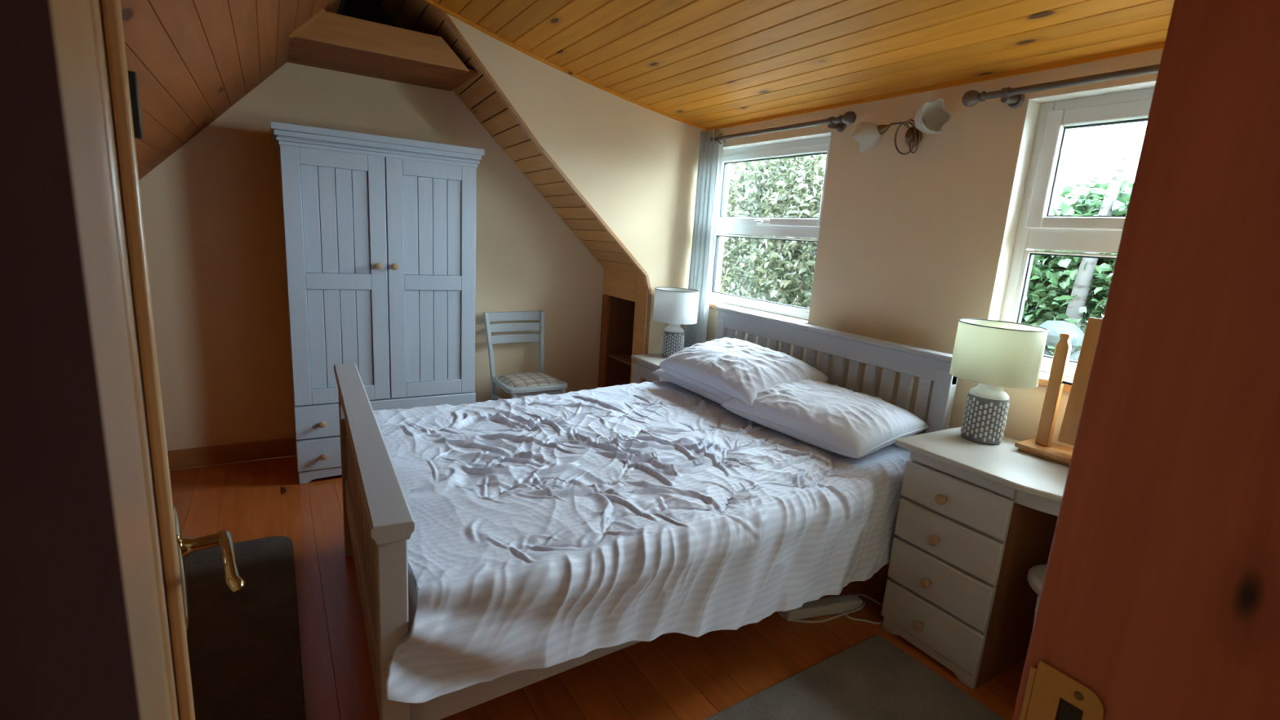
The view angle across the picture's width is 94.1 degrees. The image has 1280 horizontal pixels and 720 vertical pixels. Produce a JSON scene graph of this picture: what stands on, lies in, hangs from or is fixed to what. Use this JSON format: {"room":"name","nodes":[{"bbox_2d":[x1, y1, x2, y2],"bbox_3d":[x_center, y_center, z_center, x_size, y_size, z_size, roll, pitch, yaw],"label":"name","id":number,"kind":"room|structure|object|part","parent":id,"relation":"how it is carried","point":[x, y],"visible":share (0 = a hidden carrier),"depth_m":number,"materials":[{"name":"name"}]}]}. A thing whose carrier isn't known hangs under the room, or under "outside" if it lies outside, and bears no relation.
{"room":"bedroom","nodes":[
{"label":"bedroom","id":0,"kind":"room"},
{"bbox_2d":[120,0,346,180],"bbox_3d":[-1.524,-0.637,1.481,1.800,1.876,3.900,-4,14,-31],"label":"ceiling","id":1,"kind":"structure","parent":0,"point":[192,61],"depth_m":2.16,"materials":[{"name":"brown wood"}]},
{"bbox_2d":[138,62,604,450],"bbox_3d":[-1.613,-0.928,3.671,4.350,3.200,0.150,-4,14,-31],"label":"wall","id":2,"kind":"structure","parent":0,"point":[212,211],"depth_m":3.39,"materials":[{"name":"beige paint"}]},
{"bbox_2d":[167,437,296,470],"bbox_3d":[-1.768,0.507,3.833,3.300,0.112,0.018,-4,14,-31],"label":"baseboard","id":3,"kind":"structure","parent":2,"relation":"attached to","point":[268,449],"depth_m":3.46,"materials":[{"name":"brown wood"}]},
{"bbox_2d":[286,0,643,275],"bbox_3d":[-0.882,-1.488,3.491,2.060,1.898,0.670,-4,14,-31],"label":"ceiling","id":4,"kind":"structure","parent":0,"point":[363,39],"depth_m":3.27,"materials":[{"name":"brown wood"}]},
{"bbox_2d":[435,7,705,354],"bbox_3d":[-0.498,-0.776,3.540,2.200,2.900,0.016,-4,14,-31],"label":"wall","id":5,"kind":"structure","parent":0,"point":[636,166],"depth_m":3.65,"materials":[{"name":"beige paint"}]},
{"bbox_2d":[436,3,651,354],"bbox_3d":[-0.508,-0.592,3.564,1.404,2.529,0.010,-4,14,-31],"label":"trim","id":6,"kind":"structure","parent":5,"relation":"attached to","point":[443,13],"depth_m":3.42,"materials":[{"name":"brown wood"}]},
{"bbox_2d":[423,0,707,130],"bbox_3d":[-0.390,-1.670,3.366,1.998,0.433,0.012,-4,14,-31],"label":"trim","id":7,"kind":"structure","parent":5,"relation":"attached to","point":[430,2],"depth_m":3.32,"materials":[{"name":"brown wood"}]},
{"bbox_2d":[168,455,1026,719],"bbox_3d":[-0.340,1.148,1.642,4.200,0.060,5.600,-4,14,-31],"label":"floor","id":8,"kind":"structure","parent":0,"point":[671,676],"depth_m":2.15,"materials":[{"name":"brown wood"}]},
{"bbox_2d":[184,536,305,719],"bbox_3d":[-1.429,0.988,1.869,0.632,0.019,1.670,-4,14,-31],"label":"rug","id":9,"kind":"object","parent":8,"relation":"on","point":[244,645],"visible":0.47,"depth_m":2.05,"materials":[{"name":"carpet"}]},
{"bbox_2d":[270,120,484,484],"bbox_3d":[-1.500,-0.300,3.482,1.028,1.866,0.502,-4,14,-31],"label":"wardrobe","id":10,"kind":"object","parent":8,"relation":"on","point":[380,231],"visible":0.82,"depth_m":3.24,"materials":[{"name":"grey paint"}]},
{"bbox_3d":[-1.445,0.497,3.473,0.968,0.176,0.026,-4,14,-31],"label":"drawer","id":11,"kind":"part","parent":10,"relation":"part of","materials":[{"name":"grey paint"}]},
{"bbox_3d":[-1.720,0.348,3.227,0.037,0.037,0.036,-4,14,-31],"label":"knob","id":12,"kind":"part","parent":10,"relation":"part of","materials":[{"name":"brown wood"}]},
{"bbox_3d":[-1.732,0.530,3.265,0.037,0.037,0.036,-4,14,-31],"label":"knob","id":13,"kind":"part","parent":10,"relation":"part of","materials":[{"name":"brown wood"}]},
{"bbox_3d":[-1.593,-0.415,3.155,0.474,1.323,0.020,-4,14,-31],"label":"door","id":14,"kind":"part","parent":10,"relation":"part of","materials":[{"name":"grey paint"}]},
{"bbox_3d":[-1.445,-1.163,3.304,1.028,0.101,0.496,-4,14,-31],"label":"cornice","id":15,"kind":"part","parent":10,"relation":"part of","materials":[{"name":"grey paint"}]},
{"bbox_3d":[-1.409,-0.506,3.213,0.037,0.037,0.036,-4,14,-31],"label":"knob","id":16,"kind":"part","parent":10,"relation":"part of","materials":[{"name":"brown wood"}]},
{"bbox_3d":[-1.433,0.315,3.435,0.968,0.183,0.026,-4,14,-31],"label":"drawer","id":17,"kind":"part","parent":10,"relation":"part of","materials":[{"name":"grey paint"}]},
{"bbox_3d":[-1.339,-0.510,3.256,0.037,0.037,0.036,-4,14,-31],"label":"knob","id":18,"kind":"part","parent":10,"relation":"part of","materials":[{"name":"brown wood"}]},
{"bbox_3d":[-1.182,-0.441,3.405,0.480,1.323,0.020,-4,14,-31],"label":"door","id":19,"kind":"part","parent":10,"relation":"part of","materials":[{"name":"grey paint"}]},
{"bbox_2d":[483,311,567,400],"bbox_3d":[-0.778,0.136,4.049,0.438,0.875,0.482,-5,14,-35],"label":"chair","id":20,"kind":"object","parent":8,"relation":"on","point":[518,385],"visible":0.83,"depth_m":4.04,"materials":[{"name":"grey paint"}]},
{"bbox_3d":[-1.029,0.113,4.078,0.123,0.875,0.042,12,14,34],"label":"leg","id":21,"kind":"part","parent":20,"relation":"part of","materials":[{"name":"grey paint"}]},
{"bbox_3d":[-0.751,0.152,4.011,0.430,0.032,0.385,-5,14,-35],"label":"seat","id":22,"kind":"part","parent":20,"relation":"part of","materials":[{"name":"beige fabric"}]},
{"bbox_3d":[-0.720,0.088,4.291,0.042,0.875,0.123,0,12,-16],"label":"leg","id":23,"kind":"part","parent":20,"relation":"part of","materials":[{"name":"grey paint"}]},
{"bbox_3d":[-0.530,0.392,4.027,0.035,0.415,0.035,1,12,-13],"label":"leg","id":24,"kind":"part","parent":20,"relation":"part of","materials":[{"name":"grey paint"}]},
{"bbox_2d":[333,306,957,719],"bbox_3d":[-0.032,0.410,2.561,2.279,1.045,1.718,-4,14,-31],"label":"bed","id":25,"kind":"object","parent":8,"relation":"on","point":[379,522],"visible":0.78,"depth_m":1.88,"materials":[{"name":"grey paint"}]},
{"bbox_3d":[-1.242,0.459,2.547,0.062,0.800,0.067,-4,14,-31],"label":"footboard post","id":26,"kind":"part","parent":25,"relation":"part of","materials":[{"name":"grey paint"}]},
{"bbox_3d":[-0.907,0.714,1.971,0.088,0.140,1.345,-4,14,-31],"label":"footboard rail","id":27,"kind":"part","parent":25,"relation":"part of","materials":[{"name":"grey paint"}]},
{"bbox_3d":[-0.558,0.755,1.351,0.062,0.800,0.067,-4,14,-31],"label":"footboard post","id":28,"kind":"part","parent":25,"relation":"part of","materials":[{"name":"grey paint"}]},
{"bbox_2d":[408,570,417,631],"bbox_3d":[-0.031,0.469,2.598,2.100,0.235,1.510,-4,14,-31],"label":"mattress","id":29,"kind":"object","parent":25,"relation":"on","point":[412,592],"visible":0.02,"depth_m":1.47,"materials":[{"name":"white fabric"}]},
{"bbox_2d":[373,380,912,703],"bbox_3d":[-0.040,0.481,2.518,2.184,0.392,1.714,-4,14,-31],"label":"duvet","id":30,"kind":"object","parent":29,"relation":"on","point":[550,531],"visible":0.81,"depth_m":1.87,"materials":[{"name":"white fabric"}]},
{"bbox_2d":[651,368,725,404],"bbox_3d":[0.454,0.108,3.285,0.465,0.126,0.743,-3,14,-30],"label":"pillow","id":31,"kind":"object","parent":30,"relation":"on","point":[660,372],"visible":0.14,"depth_m":3.23,"materials":[{"name":"white fabric"}]},
{"bbox_2d":[657,337,829,408],"bbox_3d":[0.518,0.051,3.136,0.495,0.259,0.786,-4,14,-31],"label":"pillow","id":32,"kind":"object","parent":31,"relation":"on","point":[725,368],"visible":0.86,"depth_m":2.96,"materials":[{"name":"white fabric"}]},
{"bbox_2d":[720,378,928,457],"bbox_3d":[0.812,0.227,2.689,0.503,0.209,0.753,-5,15,-36],"label":"pillow","id":33,"kind":"object","parent":30,"relation":"on","point":[835,419],"visible":0.94,"depth_m":2.50,"materials":[{"name":"white fabric"}]},
{"bbox_3d":[0.334,0.744,2.011,2.148,0.165,0.025,-4,14,-34],"label":"rail","id":34,"kind":"part","parent":25,"relation":"part of","materials":[{"name":"grey paint"}]},
{"bbox_3d":[0.490,0.212,3.812,0.045,0.985,0.075,-4,14,-31],"label":"headboard post","id":35,"kind":"part","parent":25,"relation":"part of","materials":[{"name":"grey paint"}]},
{"bbox_3d":[0.902,-0.103,3.101,0.041,0.095,1.550,-4,14,-31],"label":"headboard rail","id":36,"kind":"part","parent":25,"relation":"part of","materials":[{"name":"grey paint"}]},
{"bbox_3d":[1.253,0.519,2.587,0.045,0.985,0.075,-4,14,-31],"label":"headboard post","id":37,"kind":"part","parent":25,"relation":"part of","materials":[{"name":"grey paint"}]},
{"bbox_2d":[631,353,670,383],"bbox_3d":[0.166,0.325,3.919,0.419,0.680,0.350,-4,14,-31],"label":"bedside table","id":38,"kind":"object","parent":8,"relation":"on","point":[645,364],"visible":0.21,"depth_m":3.80,"materials":[{"name":"grey paint"}]},
{"bbox_3d":[0.017,0.127,3.776,0.036,0.037,0.037,-4,14,-31],"label":"knob","id":39,"kind":"part","parent":38,"relation":"part of","materials":[{"name":"brown wood"}]},
{"bbox_3d":[0.039,0.126,3.789,0.017,0.155,0.324,-4,14,-31],"label":"drawer","id":40,"kind":"part","parent":38,"relation":"part of","materials":[{"name":"grey paint"}]},
{"bbox_2d":[652,287,699,357],"bbox_3d":[0.225,-0.238,3.880,0.289,0.442,0.289,-4,14,-31],"label":"table lamp","id":41,"kind":"object","parent":38,"relation":"on","point":[673,306],"visible":0.94,"depth_m":3.76,"materials":[{"name":"grey ceramic"}]},
{"bbox_3d":[0.232,-0.354,3.856,0.286,0.200,0.286,-4,14,-31],"label":"lamp shade","id":42,"kind":"part","parent":41,"relation":"part of","materials":[{"name":"white fabric"}]},
{"bbox_2d":[777,601,865,622],"bbox_3d":[0.733,1.012,2.416,0.357,0.024,0.215,7,12,15],"label":"cable","id":43,"kind":"object","parent":8,"relation":"on","point":[864,602],"visible":0.84,"depth_m":2.37,"materials":[{"name":"white plastic"}]},
{"bbox_2d":[781,594,862,621],"bbox_3d":[0.739,1.002,2.416,0.350,0.047,0.056,0,12,-18],"label":"power strip","id":44,"kind":"object","parent":8,"relation":"on","point":[838,604],"visible":0.79,"depth_m":2.40,"materials":[{"name":"white plastic"}]},
{"bbox_2d":[793,604,806,609],"bbox_3d":[0.626,0.980,2.375,0.060,0.002,0.044,0,12,-18],"label":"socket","id":45,"kind":"object","parent":44,"relation":"attached to","point":[804,606],"depth_m":2.36,"materials":[{"name":"white plastic"}]},
{"bbox_2d":[806,600,823,607],"bbox_3d":[0.703,0.980,2.399,0.060,0.002,0.044,0,12,-18],"label":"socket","id":46,"kind":"object","parent":44,"relation":"attached to","point":[816,603],"depth_m":2.39,"materials":[{"name":"white plastic"}]},
{"bbox_2d":[822,596,840,604],"bbox_3d":[0.779,0.980,2.423,0.060,0.002,0.044,0,12,-18],"label":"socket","id":47,"kind":"object","parent":44,"relation":"attached to","point":[833,600],"depth_m":2.42,"materials":[{"name":"white plastic"}]},
{"bbox_2d":[839,594,857,602],"bbox_3d":[0.855,0.980,2.447,0.060,0.002,0.044,0,12,-18],"label":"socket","id":48,"kind":"object","parent":44,"relation":"attached to","point":[850,597],"depth_m":2.44,"materials":[{"name":"white plastic"}]},
{"bbox_2d":[704,635,1006,719],"bbox_3d":[0.706,1.180,1.635,1.075,0.013,0.895,-4,14,-33],"label":"rug","id":49,"kind":"object","parent":8,"relation":"on","point":[873,678],"visible":1,"depth_m":1.97,"materials":[{"name":"grey carpet"}]},
{"bbox_2d":[844,593,883,624],"bbox_3d":[0.929,1.024,2.441,0.218,0.016,0.184,-4,14,-31],"label":"cable","id":50,"kind":"object","parent":8,"relation":"on","point":[857,594],"visible":0.72,"depth_m":2.38,"materials":[{"name":"white plastic"}]},
{"bbox_2d":[880,426,1069,688],"bbox_3d":[1.376,0.760,2.002,0.496,0.770,0.995,-4,14,-31],"label":"table","id":51,"kind":"object","parent":8,"relation":"on","point":[974,518],"visible":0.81,"depth_m":2.07,"materials":[{"name":"grey paint"}]},
{"bbox_3d":[1.017,0.968,2.172,0.036,0.037,0.037,-4,14,-31],"label":"knob","id":52,"kind":"part","parent":51,"relation":"part of","materials":[{"name":"brown wood"}]},
{"bbox_3d":[1.028,0.800,2.136,0.036,0.037,0.037,-4,14,-31],"label":"knob","id":53,"kind":"part","parent":51,"relation":"part of","materials":[{"name":"brown wood"}]},
{"bbox_3d":[1.054,0.961,2.167,0.024,0.156,0.377,-4,14,-31],"label":"drawer","id":54,"kind":"part","parent":51,"relation":"part of","materials":[{"name":"grey paint"}]},
{"bbox_3d":[1.038,0.636,2.102,0.036,0.037,0.037,-4,14,-31],"label":"knob","id":55,"kind":"part","parent":51,"relation":"part of","materials":[{"name":"brown wood"}]},
{"bbox_3d":[1.048,0.484,2.070,0.036,0.037,0.037,-4,14,-31],"label":"knob","id":56,"kind":"part","parent":51,"relation":"part of","materials":[{"name":"brown wood"}]},
{"bbox_3d":[1.065,0.793,2.132,0.024,0.164,0.377,-4,14,-31],"label":"drawer","id":57,"kind":"part","parent":51,"relation":"part of","materials":[{"name":"grey paint"}]},
{"bbox_3d":[1.076,0.629,2.098,0.024,0.148,0.377,-4,14,-31],"label":"drawer","id":58,"kind":"part","parent":51,"relation":"part of","materials":[{"name":"grey paint"}]},
{"bbox_3d":[1.086,0.477,2.066,0.024,0.140,0.377,-4,14,-31],"label":"drawer","id":59,"kind":"part","parent":51,"relation":"part of","materials":[{"name":"grey paint"}]},
{"bbox_3d":[1.100,0.382,2.050,0.018,0.043,0.368,-4,14,-31],"label":"rail","id":60,"kind":"part","parent":51,"relation":"part of","materials":[{"name":"grey paint"}]},
{"bbox_2d":[949,318,1048,444],"bbox_3d":[1.316,0.085,2.232,0.289,0.442,0.289,-4,14,-31],"label":"table lamp","id":61,"kind":"object","parent":51,"relation":"on","point":[993,354],"visible":1,"depth_m":2.14,"materials":[{"name":"grey ceramic"},{"name":"white glaze"},{"name":"fabric"}]},
{"bbox_3d":[1.323,-0.031,2.207,0.286,0.200,0.286,-4,14,-31],"label":"lamp shade","id":62,"kind":"part","parent":61,"relation":"part of","materials":[{"name":"beige fabric"}]},
{"bbox_3d":[1.355,0.755,2.081,0.410,0.745,0.004,-4,14,-31],"label":"panel","id":63,"kind":"part","parent":51,"relation":"part of","materials":[{"name":"brown wood"}]},
{"bbox_2d":[1014,317,1102,466],"bbox_3d":[1.613,0.146,1.893,0.150,0.505,0.655,-4,14,-31],"label":"mirror","id":64,"kind":"object","parent":51,"relation":"on","point":[1042,446],"visible":0.26,"depth_m":2.08,"materials":[{"name":"brown wood"}]},
{"bbox_3d":[1.474,0.107,2.119,0.028,0.410,0.042,-4,14,-31],"label":"post","id":65,"kind":"part","parent":64,"relation":"part of","materials":[{"name":"wood"}]},
{"bbox_3d":[1.618,0.115,1.883,0.054,0.440,0.437,-4,14,-31],"label":"mirror frame","id":66,"kind":"part","parent":64,"relation":"part of","materials":[{"name":"brown wood"}]},
{"bbox_2d":[1026,564,1047,623],"bbox_3d":[1.369,0.943,1.817,0.300,0.487,0.410,-4,14,-31],"label":"stool","id":67,"kind":"object","parent":8,"relation":"on","point":[1036,575],"visible":0.16,"depth_m":1.86,"materials":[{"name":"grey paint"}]},
{"bbox_3d":[1.238,0.949,1.867,0.032,0.440,0.056,-4,14,-31],"label":"leg","id":68,"kind":"part","parent":67,"relation":"part of","materials":[{"name":"grey paint"}]},
{"bbox_3d":[1.383,0.726,1.772,0.300,0.042,0.410,-4,14,-31],"label":"seat","id":69,"kind":"part","parent":67,"relation":"part of","materials":[{"name":"grey paint"}]},
{"bbox_2d":[597,268,647,387],"bbox_3d":[0.001,-0.058,4.421,0.345,1.200,0.631,-4,14,-31],"label":"wall","id":70,"kind":"structure","parent":0,"point":[624,307],"depth_m":4.50,"materials":[{"name":"brown wood"}]},
{"bbox_2d":[608,352,631,365],"bbox_3d":[-0.011,-0.004,4.455,0.305,0.020,0.398,-4,14,-31],"label":"shelf","id":71,"kind":"object","parent":70,"relation":"attached to","point":[625,357],"depth_m":4.47,"materials":[{"name":"brown wood"}]},
{"bbox_2d":[431,0,1174,127],"bbox_3d":[0.472,-1.384,1.976,2.400,0.524,3.370,-4,14,-31],"label":"ceiling","id":72,"kind":"structure","parent":0,"point":[704,63],"depth_m":2.48,"materials":[{"name":"brown wood"}]},
{"bbox_2d":[706,48,1163,448],"bbox_3d":[1.251,-0.211,2.954,0.220,2.460,4.300,-4,14,-31],"label":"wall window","id":73,"kind":"structure","parent":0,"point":[909,245],"depth_m":2.68,"materials":[{"name":"beige paint"}]},
{"bbox_2d":[709,131,831,324],"bbox_3d":[0.735,-0.789,3.650,0.189,1.032,1.121,-4,14,-31],"label":"window","id":74,"kind":"structure","parent":73,"relation":"attached to","point":[819,144],"depth_m":3.61,"materials":[{"name":"white plastic"}]},
{"bbox_3d":[0.684,-0.302,3.741,0.122,0.030,1.061,-4,14,-31],"label":"sill","id":75,"kind":"part","parent":74,"relation":"part of","materials":[{"name":"white paint"}]},
{"bbox_3d":[0.740,-0.842,3.616,0.031,0.022,0.110,-4,14,-31],"label":"handle","id":76,"kind":"part","parent":74,"relation":"part of","materials":[{"name":"white plastic"}]},
{"bbox_3d":[0.783,-1.041,3.618,0.063,0.440,0.981,-4,14,-31],"label":"sash","id":77,"kind":"part","parent":74,"relation":"part of","materials":[{"name":"white plastic"}]},
{"bbox_2d":[710,111,856,142],"bbox_3d":[0.762,-1.275,3.328,0.108,0.075,1.110,-4,14,-31],"label":"pole","id":78,"kind":"object","parent":73,"relation":"attached to","point":[849,117],"visible":0.99,"depth_m":3.08,"materials":[{"name":"silver metal"}]},
{"bbox_2d":[683,127,725,348],"bbox_3d":[0.392,-0.434,3.994,0.070,2.100,0.243,-4,14,-31],"label":"curtain","id":79,"kind":"object","parent":78,"relation":"hanging from","point":[710,153],"visible":0.59,"depth_m":3.88,"materials":[{"name":"grey fabric"}]},
{"bbox_2d":[852,98,951,155],"bbox_3d":[1.149,-1.022,2.649,0.184,0.203,0.434,-4,14,-31],"label":"wall light","id":80,"kind":"object","parent":73,"relation":"attached to","point":[931,117],"visible":1,"depth_m":2.63,"materials":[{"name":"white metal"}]},
{"bbox_3d":[1.063,-1.048,2.762,0.103,0.134,0.137,-13,11,45],"label":"lamp shade","id":81,"kind":"part","parent":80,"relation":"part of","materials":[{"name":"white glass"}]},
{"bbox_3d":[1.157,-1.048,2.671,0.113,0.036,0.017,12,15,35],"label":"arm","id":82,"kind":"part","parent":80,"relation":"part of","materials":[{"name":"brown metal"}]},
{"bbox_3d":[1.193,-1.036,2.615,0.034,0.040,0.061,1,12,-12],"label":"arm","id":83,"kind":"part","parent":80,"relation":"part of","materials":[{"name":"brown metal"}]},
{"bbox_3d":[1.223,-0.999,2.679,0.030,0.080,0.080,-4,14,-31],"label":"wall plate","id":84,"kind":"part","parent":80,"relation":"part of","materials":[{"name":"brown metal"}]},
{"bbox_3d":[1.217,-1.014,2.516,0.137,0.134,0.103,-18,10,-9],"label":"lamp shade","id":85,"kind":"part","parent":80,"relation":"part of","materials":[{"name":"white glass"}]},
{"bbox_2d":[707,41,1164,130],"bbox_3d":[1.241,-1.200,2.646,0.012,0.024,3.090,-4,14,-31],"label":"trim","id":86,"kind":"structure","parent":73,"relation":"attached to","point":[1158,46],"depth_m":2.43,"materials":[{"name":"brown wood"}]},
{"bbox_2d":[961,63,1159,108],"bbox_3d":[1.648,-0.918,1.907,0.108,0.075,1.245,-4,14,-31],"label":"pole","id":87,"kind":"object","parent":73,"relation":"attached to","point":[1014,98],"visible":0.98,"depth_m":2.16,"materials":[{"name":"silver metal"}]},
{"bbox_2d":[986,79,1156,391],"bbox_3d":[1.745,-0.386,2.033,0.194,1.067,0.992,-4,14,-31],"label":"window","id":88,"kind":"structure","parent":73,"relation":"attached to","point":[1030,225],"depth_m":2.30,"materials":[{"name":"white plastic"}]},
{"bbox_3d":[1.691,0.118,2.126,0.122,0.030,0.932,-4,14,-31],"label":"sill","id":89,"kind":"part","parent":88,"relation":"part of","materials":[{"name":"white paint"}]},
{"bbox_3d":[1.797,-0.655,1.997,0.063,0.440,0.852,-4,14,-31],"label":"sash","id":90,"kind":"part","parent":88,"relation":"part of","materials":[{"name":"white plastic"}]},
{"bbox_3d":[0.411,0.028,0.484,3.800,2.700,0.148,-4,14,-31],"label":"doorway","id":91,"kind":"structure","parent":0,"visible":0},
{"bbox_2d":[0,0,140,719],"bbox_3d":[-0.173,0.393,0.196,0.034,2.030,0.161,-4,14,-31],"label":"door frame","id":92,"kind":"structure","parent":91,"relation":"attached to","point":[66,652],"depth_m":0.15,"materials":[{"name":"wood"}]},
{"bbox_2d":[49,0,244,719],"bbox_3d":[-0.422,0.316,0.568,0.110,1.973,0.745,-6,15,-38],"label":"door","id":93,"kind":"structure","parent":92,"relation":"attached to","point":[100,100],"depth_m":0.34,"materials":[{"name":"brown wood"}]},
{"bbox_3d":[-0.451,0.317,0.551,0.042,1.973,0.735,-6,15,-38],"label":"frame","id":94,"kind":"part","parent":93,"relation":"part of","materials":[{"name":"brown wood"}]},
{"bbox_3d":[-0.480,0.267,0.580,0.016,1.640,0.435,-6,15,-38],"label":"panel","id":95,"kind":"part","parent":93,"relation":"part of","materials":[{"name":"brown wood"}]},
{"bbox_3d":[-0.467,0.265,0.590,0.016,1.640,0.435,-6,15,-38],"label":"moulding","id":96,"kind":"part","parent":93,"relation":"part of","materials":[{"name":"brown wood"}]},
{"bbox_3d":[-0.630,0.291,0.820,0.007,0.195,0.038,-6,15,-38],"label":"handle","id":97,"kind":"part","parent":93,"relation":"part of","materials":[{"name":"gold metal"}]},
{"bbox_3d":[-0.550,0.266,0.798,0.019,0.027,0.149,-6,15,-39],"label":"lever","id":98,"kind":"part","parent":93,"relation":"part of","materials":[{"name":"gold metal"}]},
{"bbox_2d":[1012,0,1279,719],"bbox_3d":[0.509,0.358,0.577,0.039,2.030,0.243,-4,14,-31],"label":"door frame","id":99,"kind":"structure","parent":91,"relation":"attached to","point":[1159,599],"depth_m":0.54,"materials":[{"name":"brown wood"}]},
{"bbox_3d":[0.453,0.385,0.639,0.002,0.100,0.064,-4,14,-31],"label":"strike plate","id":100,"kind":"part","parent":99,"relation":"part of","materials":[{"name":"gold metal"}]},
{"bbox_3d":[2.508,0.666,3.414,0.650,0.520,3.600,-4,14,-31],"label":"bank","id":101,"kind":"object","parent":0,"visible":0},
{"bbox_3d":[2.360,0.211,3.432,0.274,0.242,0.361,-8,16,-43],"label":"stone","id":102,"kind":"object","parent":101,"relation":"on","visible":0},
{"bbox_2d":[1043,347,1053,355],"bbox_3d":[2.277,-0.010,3.534,0.328,0.193,0.221,13,15,38],"label":"stone","id":103,"kind":"object","parent":102,"relation":"on","point":[1046,352],"visible":0.04,"depth_m":3.43,"materials":[{"name":"grey stone"}]},
{"bbox_2d":[1038,320,1084,347],"bbox_3d":[2.369,-0.148,3.374,0.202,0.151,0.276,1,12,-12],"label":"stone","id":104,"kind":"object","parent":103,"relation":"on","point":[1055,328],"visible":0.63,"depth_m":3.30,"materials":[{"name":"white stone"}]},
{"bbox_2d":[1069,350,1079,360],"bbox_3d":[2.464,0.046,3.239,0.276,0.219,0.230,11,14,31],"label":"stone","id":105,"kind":"object","parent":102,"relation":"on","point":[1073,355],"visible":0.06,"depth_m":3.25,"materials":[{"name":"white stone"}]},
{"label":"outside","id":106,"kind":"structure","parent":0,"visible":0},
{"bbox_3d":[6.422,0.316,7.690,13.100,0.050,18.000,-4,14,-31],"label":"ground","id":107,"kind":"structure","parent":106,"visible":0},
{"bbox_2d":[719,154,826,308],"bbox_3d":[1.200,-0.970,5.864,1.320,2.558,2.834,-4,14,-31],"label":"shrub","id":108,"kind":"object","parent":107,"relation":"on","point":[744,253],"visible":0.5,"depth_m":5.39,"materials":[{"name":"green plant"}]},
{"bbox_3d":[1.284,-0.596,5.935,0.131,1.814,1.454,0,13,-19],"label":"stem","id":109,"kind":"part","parent":108,"relation":"part of","materials":[{"name":"plant"}]},
{"bbox_2d":[1021,174,1133,355],"bbox_3d":[2.836,-0.163,3.787,1.118,2.032,2.845,-4,14,-31],"label":"hedge","id":110,"kind":"object","parent":107,"relation":"on","point":[1052,278],"visible":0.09,"depth_m":3.67,"materials":[{"name":"green plant"}]},
{"bbox_2d":[1063,130,1137,352],"bbox_3d":[2.616,-0.226,3.599,0.184,2.204,0.161,-4,14,-31],"label":"birch tree","id":111,"kind":"object","parent":107,"relation":"on","point":[1083,279],"visible":0.46,"depth_m":3.44,"materials":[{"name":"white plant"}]}
]}

